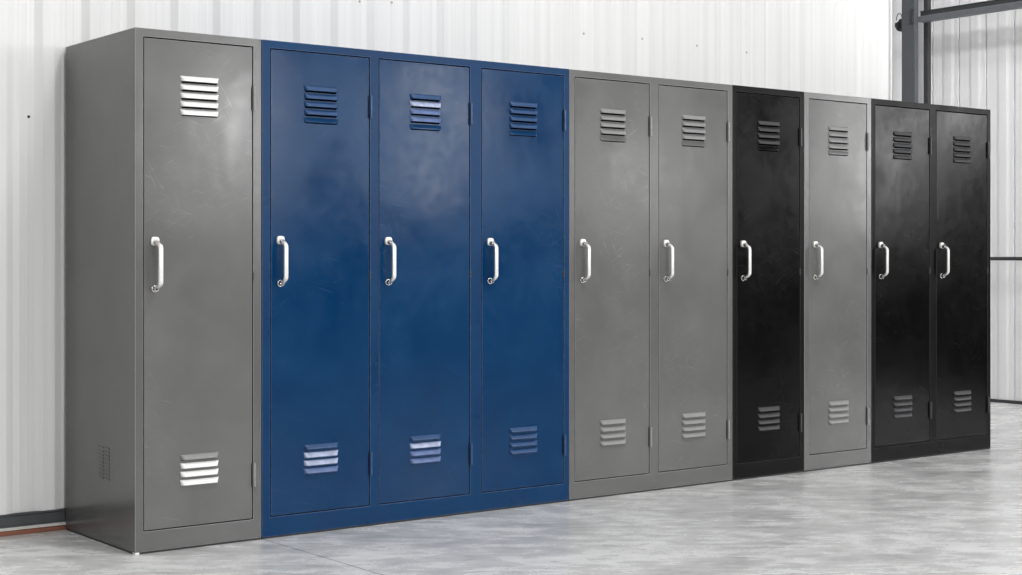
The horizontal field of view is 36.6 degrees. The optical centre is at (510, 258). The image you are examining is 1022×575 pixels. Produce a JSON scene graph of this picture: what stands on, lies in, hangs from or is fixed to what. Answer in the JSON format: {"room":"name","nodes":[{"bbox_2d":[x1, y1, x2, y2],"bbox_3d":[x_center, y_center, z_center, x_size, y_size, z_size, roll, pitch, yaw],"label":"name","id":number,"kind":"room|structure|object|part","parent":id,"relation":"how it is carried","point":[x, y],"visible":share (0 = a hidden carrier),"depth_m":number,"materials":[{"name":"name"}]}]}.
{"room":"warehouse locker area","nodes":[
{"label":"warehouse locker area","id":0,"kind":"room"},
{"bbox_2d":[0,0,887,514],"bbox_3d":[-2.565,-2.027,5.126,11.788,5.922,0.070,0,0,-37],"label":"wall","id":1,"kind":"structure","parent":0,"point":[834,47],"depth_m":6.36,"materials":[{"name":"white metal"}]},
{"bbox_2d":[0,522,65,531],"bbox_3d":[-2.560,0.989,5.101,11.765,0.011,0.030,0,0,-37],"label":"trim","id":2,"kind":"structure","parent":1,"relation":"attached to","point":[58,523],"depth_m":5.69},
{"bbox_2d":[0,508,65,528],"bbox_3d":[-2.573,0.959,5.118,11.765,0.050,0.074,0,0,-37],"label":"baseboard","id":3,"kind":"structure","parent":1,"relation":"attached to","point":[20,519],"depth_m":5.70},
{"bbox_2d":[0,525,66,536],"bbox_3d":[-2.559,1.004,5.100,11.765,0.018,0.032,0,0,-37],"label":"trim","id":4,"kind":"structure","parent":1,"relation":"attached to","point":[60,527],"depth_m":5.70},
{"bbox_2d":[888,0,891,99],"bbox_3d":[2.108,-1.988,8.723,0.012,6.000,0.093,0,0,-37],"label":"trim","id":5,"kind":"structure","parent":1,"relation":"attached to","point":[889,1],"depth_m":8.69,"materials":[{"name":"white metal"}]},
{"bbox_2d":[0,402,1021,574],"bbox_3d":[0.568,1.087,3.353,14.600,0.150,12.700,0,0,-37],"label":"floor","id":6,"kind":"structure","parent":0,"point":[955,513],"depth_m":5.61,"materials":[{"name":"concrete"}]},
{"bbox_2d":[66,27,260,554],"bbox_3d":[-1.265,0.112,5.645,0.485,1.801,0.676,0,0,-37],"label":"locker","id":7,"kind":"object","parent":6,"relation":"on","point":[163,127],"visible":1,"depth_m":5.44,"materials":[{"name":"grey metal"}]},
{"bbox_2d":[98,445,109,479],"bbox_3d":[-1.443,0.725,5.481,0.002,0.115,0.098,0,0,-38],"label":"vent","id":8,"kind":"object","parent":7,"relation":"attached to","point":[103,450],"depth_m":5.48,"materials":[{"name":"grey metal"}]},
{"bbox_3d":[-1.205,0.025,5.291,0.017,0.164,0.040,0,0,-38],"label":"handle","id":9,"kind":"part","parent":7,"relation":"part of","materials":[{"name":"silver metal"}]},
{"bbox_3d":[-1.097,0.089,5.428,0.412,1.688,0.018,0,0,-38],"label":"door","id":10,"kind":"part","parent":7,"relation":"part of","materials":[{"name":"grey metal"}]},
{"bbox_2d":[180,452,218,485],"bbox_3d":[-1.088,0.737,5.415,0.147,0.107,0.012,0,0,-38],"label":"vent","id":11,"kind":"object","parent":7,"relation":"attached to","point":[196,468],"depth_m":5.41,"materials":[{"name":"grey metal"}]},
{"bbox_2d":[180,76,218,116],"bbox_3d":[-1.088,-0.567,5.415,0.147,0.136,0.012,0,0,-38],"label":"vent","id":12,"kind":"object","parent":7,"relation":"attached to","point":[207,79],"depth_m":5.41,"materials":[{"name":"grey metal"}]},
{"bbox_2d":[261,39,568,538],"bbox_3d":[-0.503,0.112,6.234,1.435,1.801,0.670,0,0,-37],"label":"locker","id":13,"kind":"object","parent":6,"relation":"on","point":[415,207],"visible":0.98,"depth_m":5.96,"materials":[{"name":"blue metal"}]},
{"bbox_3d":[-0.819,0.015,5.590,0.017,0.157,0.034,0,0,-38],"label":"handle","id":14,"kind":"part","parent":13,"relation":"part of","materials":[{"name":"silver metal"}]},
{"bbox_3d":[-0.708,0.089,5.726,0.418,1.688,0.018,0,0,-38],"label":"door","id":15,"kind":"part","parent":13,"relation":"part of","materials":[{"name":"blue metal"}]},
{"bbox_2d":[304,442,337,473],"bbox_3d":[-0.699,0.738,5.714,0.147,0.107,0.012,0,0,-38],"label":"vent","id":16,"kind":"object","parent":13,"relation":"attached to","point":[319,457],"depth_m":5.71,"materials":[{"name":"blue metal"}]},
{"bbox_2d":[304,85,337,123],"bbox_3d":[-0.699,-0.567,5.714,0.147,0.136,0.012,0,0,-38],"label":"vent","id":17,"kind":"object","parent":13,"relation":"attached to","point":[326,88],"depth_m":5.71,"materials":[{"name":"blue metal"}]},
{"bbox_3d":[-0.451,0.015,5.873,0.017,0.157,0.034,0,0,-38],"label":"handle","id":18,"kind":"part","parent":13,"relation":"part of","materials":[{"name":"silver metal"}]},
{"bbox_3d":[-0.338,0.089,6.011,0.421,1.688,0.018,0,0,-38],"label":"door","id":19,"kind":"part","parent":13,"relation":"part of","materials":[{"name":"blue metal"}]},
{"bbox_2d":[410,434,440,463],"bbox_3d":[-0.329,0.739,5.998,0.147,0.107,0.012,0,0,-38],"label":"vent","id":20,"kind":"object","parent":13,"relation":"attached to","point":[424,448],"depth_m":6.00,"materials":[{"name":"blue metal"}]},
{"bbox_2d":[410,94,440,130],"bbox_3d":[-0.329,-0.567,5.998,0.147,0.136,0.012,0,0,-38],"label":"vent","id":21,"kind":"object","parent":13,"relation":"attached to","point":[437,97],"depth_m":6.00,"materials":[{"name":"blue metal"}]},
{"bbox_3d":[-0.066,0.015,6.168,0.017,0.157,0.034,0,0,-38],"label":"handle","id":22,"kind":"part","parent":13,"relation":"part of","materials":[{"name":"silver metal"}]},
{"bbox_3d":[0.045,0.089,6.304,0.416,1.688,0.018,0,0,-38],"label":"door","id":23,"kind":"part","parent":13,"relation":"part of","materials":[{"name":"blue metal"}]},
{"bbox_2d":[509,426,537,453],"bbox_3d":[0.054,0.740,6.292,0.147,0.107,0.012,0,0,-38],"label":"vent","id":24,"kind":"object","parent":13,"relation":"attached to","point":[522,439],"depth_m":6.29,"materials":[{"name":"blue metal"}]},
{"bbox_2d":[509,101,537,136],"bbox_3d":[0.054,-0.567,6.292,0.147,0.136,0.012,0,0,-38],"label":"vent","id":25,"kind":"object","parent":13,"relation":"attached to","point":[534,104],"depth_m":6.29,"materials":[{"name":"blue metal"}]},
{"bbox_2d":[569,69,731,500],"bbox_3d":[0.450,0.112,6.965,0.961,1.801,0.670,0,0,-37],"label":"locker","id":26,"kind":"object","parent":6,"relation":"on","point":[650,158],"visible":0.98,"depth_m":6.72,"materials":[{"name":"grey metal"}]},
{"bbox_3d":[0.318,0.015,6.463,0.017,0.157,0.034,0,0,-38],"label":"handle","id":27,"kind":"part","parent":26,"relation":"part of","materials":[{"name":"silver metal"}]},
{"bbox_3d":[0.429,0.089,6.599,0.417,1.688,0.018,0,0,-38],"label":"door","id":28,"kind":"part","parent":26,"relation":"part of","materials":[{"name":"grey metal"}]},
{"bbox_2d":[600,418,625,445],"bbox_3d":[0.438,0.741,6.586,0.147,0.107,0.012,0,0,-38],"label":"vent","id":29,"kind":"object","parent":26,"relation":"attached to","point":[612,430],"depth_m":6.58,"materials":[{"name":"grey metal"}]},
{"bbox_2d":[600,108,625,141],"bbox_3d":[0.438,-0.567,6.586,0.147,0.136,0.012,0,0,-38],"label":"vent","id":30,"kind":"object","parent":26,"relation":"attached to","point":[622,111],"depth_m":6.58,"materials":[{"name":"grey metal"}]},
{"bbox_3d":[0.696,0.015,6.753,0.017,0.157,0.034,0,0,-38],"label":"handle","id":31,"kind":"part","parent":26,"relation":"part of","materials":[{"name":"silver metal"}]},
{"bbox_3d":[0.807,0.089,6.890,0.418,1.688,0.018,0,0,-38],"label":"door","id":32,"kind":"part","parent":26,"relation":"part of","materials":[{"name":"grey metal"}]},
{"bbox_2d":[682,412,705,437],"bbox_3d":[0.817,0.741,6.877,0.147,0.107,0.012,0,0,-38],"label":"vent","id":33,"kind":"object","parent":26,"relation":"attached to","point":[693,423],"depth_m":6.87,"materials":[{"name":"grey metal"}]},
{"bbox_2d":[682,115,705,146],"bbox_3d":[0.817,-0.567,6.877,0.147,0.136,0.012,0,0,-38],"label":"vent","id":34,"kind":"object","parent":26,"relation":"attached to","point":[686,143],"depth_m":6.88,"materials":[{"name":"grey metal"}]},
{"bbox_2d":[732,85,803,480],"bbox_3d":[1.023,0.112,7.404,0.476,1.801,0.670,0,0,-37],"label":"locker","id":35,"kind":"object","parent":6,"relation":"on","point":[768,124],"visible":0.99,"depth_m":7.16,"materials":[{"name":"black metal"}]},
{"bbox_3d":[1.079,0.015,7.047,0.017,0.157,0.034,0,0,-38],"label":"handle","id":36,"kind":"part","parent":35,"relation":"part of","materials":[{"name":"silver metal"}]},
{"bbox_2d":[758,406,779,430],"bbox_3d":[1.200,0.742,7.171,0.147,0.107,0.012,0,0,-38],"label":"vent","id":37,"kind":"object","parent":35,"relation":"attached to","point":[768,416],"depth_m":7.17,"materials":[{"name":"black metal"}]},
{"bbox_2d":[758,121,779,150],"bbox_3d":[1.200,-0.567,7.171,0.147,0.136,0.012,0,0,-38],"label":"vent","id":38,"kind":"object","parent":35,"relation":"attached to","point":[776,129],"depth_m":7.17,"materials":[{"name":"black metal"}]},
{"bbox_2d":[804,92,870,471],"bbox_3d":[1.407,0.112,7.699,0.486,1.801,0.670,0,0,-37],"label":"locker","id":39,"kind":"object","parent":6,"relation":"on","point":[837,128],"visible":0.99,"depth_m":7.47,"materials":[{"name":"grey metal"}]},
{"bbox_3d":[1.467,0.015,7.344,0.017,0.157,0.034,0,0,-38],"label":"handle","id":40,"kind":"part","parent":39,"relation":"part of","materials":[{"name":"silver metal"}]},
{"bbox_2d":[828,400,848,423],"bbox_3d":[1.586,0.743,7.467,0.147,0.107,0.012,0,0,-38],"label":"vent","id":41,"kind":"object","parent":39,"relation":"attached to","point":[838,410],"depth_m":7.46,"materials":[{"name":"grey metal"}]},
{"bbox_2d":[828,126,848,155],"bbox_3d":[1.586,-0.567,7.467,0.147,0.136,0.012,0,0,-38],"label":"vent","id":42,"kind":"object","parent":39,"relation":"attached to","point":[845,134],"depth_m":7.46,"materials":[{"name":"grey metal"}]},
{"bbox_2d":[895,0,917,102],"bbox_3d":[2.871,-1.988,11.143,0.140,6.000,0.222,0,0,-37],"label":"steel column","id":43,"kind":"structure","parent":6,"relation":"on","point":[908,25],"depth_m":11.11,"materials":[{"name":"black metal"}]},
{"bbox_2d":[918,0,1021,22],"bbox_3d":[3.509,-1.732,10.370,0.060,0.081,1.855,0,0,-37],"label":"steel girt","id":44,"kind":"object","parent":43,"relation":"attached to","point":[991,6],"visible":1,"depth_m":10.76,"materials":[{"name":"grey metal"}]},
{"bbox_2d":[924,0,930,103],"bbox_3d":[3.021,-1.988,11.220,0.040,6.000,0.038,0,0,-37],"label":"steel post","id":45,"kind":"object","parent":6,"relation":"on","point":[927,3],"visible":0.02,"depth_m":11.21,"materials":[{"name":"grey metal"}]},
{"bbox_2d":[871,98,989,463],"bbox_3d":[1.987,0.112,8.144,0.970,1.801,0.670,0,0,-37],"label":"locker","id":46,"kind":"object","parent":6,"relation":"on","point":[930,163],"visible":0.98,"depth_m":7.89,"materials":[{"name":"black metal"}]},
{"bbox_3d":[1.848,0.015,7.637,0.017,0.157,0.034,0,0,-38],"label":"handle","id":47,"kind":"part","parent":46,"relation":"part of","materials":[{"name":"silver metal"}]},
{"bbox_3d":[1.962,0.089,7.775,0.424,1.688,0.018,0,0,-38],"label":"door","id":48,"kind":"part","parent":46,"relation":"part of","materials":[{"name":"black metal"}]},
{"bbox_2d":[893,395,911,417],"bbox_3d":[1.971,0.744,7.763,0.147,0.107,0.012,0,0,-38],"label":"vent","id":49,"kind":"object","parent":46,"relation":"attached to","point":[902,404],"depth_m":7.76,"materials":[{"name":"black metal"}]},
{"bbox_2d":[893,131,911,158],"bbox_3d":[1.971,-0.567,7.763,0.147,0.136,0.012,0,0,-38],"label":"vent","id":50,"kind":"object","parent":46,"relation":"attached to","point":[907,133],"depth_m":7.76,"materials":[{"name":"black metal"}]},
{"bbox_3d":[2.233,0.015,7.932,0.017,0.157,0.034,0,0,-38],"label":"handle","id":51,"kind":"part","parent":46,"relation":"part of","materials":[{"name":"silver metal"}]},
{"bbox_3d":[2.347,0.089,8.071,0.426,1.688,0.018,0,0,-38],"label":"door","id":52,"kind":"part","parent":46,"relation":"part of","materials":[{"name":"black metal"}]},
{"bbox_2d":[953,390,970,411],"bbox_3d":[2.357,0.745,8.059,0.147,0.107,0.012,0,0,-38],"label":"vent","id":53,"kind":"object","parent":46,"relation":"attached to","point":[961,398],"depth_m":8.05,"materials":[{"name":"black metal"}]},
{"bbox_2d":[953,136,970,162],"bbox_3d":[2.357,-0.567,8.059,0.147,0.136,0.012,0,0,-38],"label":"vent","id":54,"kind":"object","parent":46,"relation":"attached to","point":[955,148],"depth_m":8.05,"materials":[{"name":"black metal"}]},
{"bbox_2d":[892,0,1021,400],"bbox_3d":[3.285,-1.988,11.110,0.096,6.000,3.300,0,0,-37],"label":"wall","id":55,"kind":"structure","parent":0,"point":[976,60],"depth_m":10.86,"materials":[{"name":"white metal"}]},
{"bbox_2d":[990,257,1021,260],"bbox_3d":[3.630,0.003,10.445,0.118,0.025,1.850,0,0,-37],"label":"wall rail","id":56,"kind":"object","parent":55,"relation":"attached to","point":[991,258],"visible":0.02,"depth_m":10.63,"materials":[{"name":"metal"}]},
{"bbox_2d":[990,399,1021,404],"bbox_3d":[3.247,1.001,11.080,0.014,0.022,3.300,0,0,-37],"label":"baseboard","id":57,"kind":"structure","parent":55,"relation":"attached to","point":[991,400],"depth_m":10.79,"materials":[{"name":"metal"}]}
]}

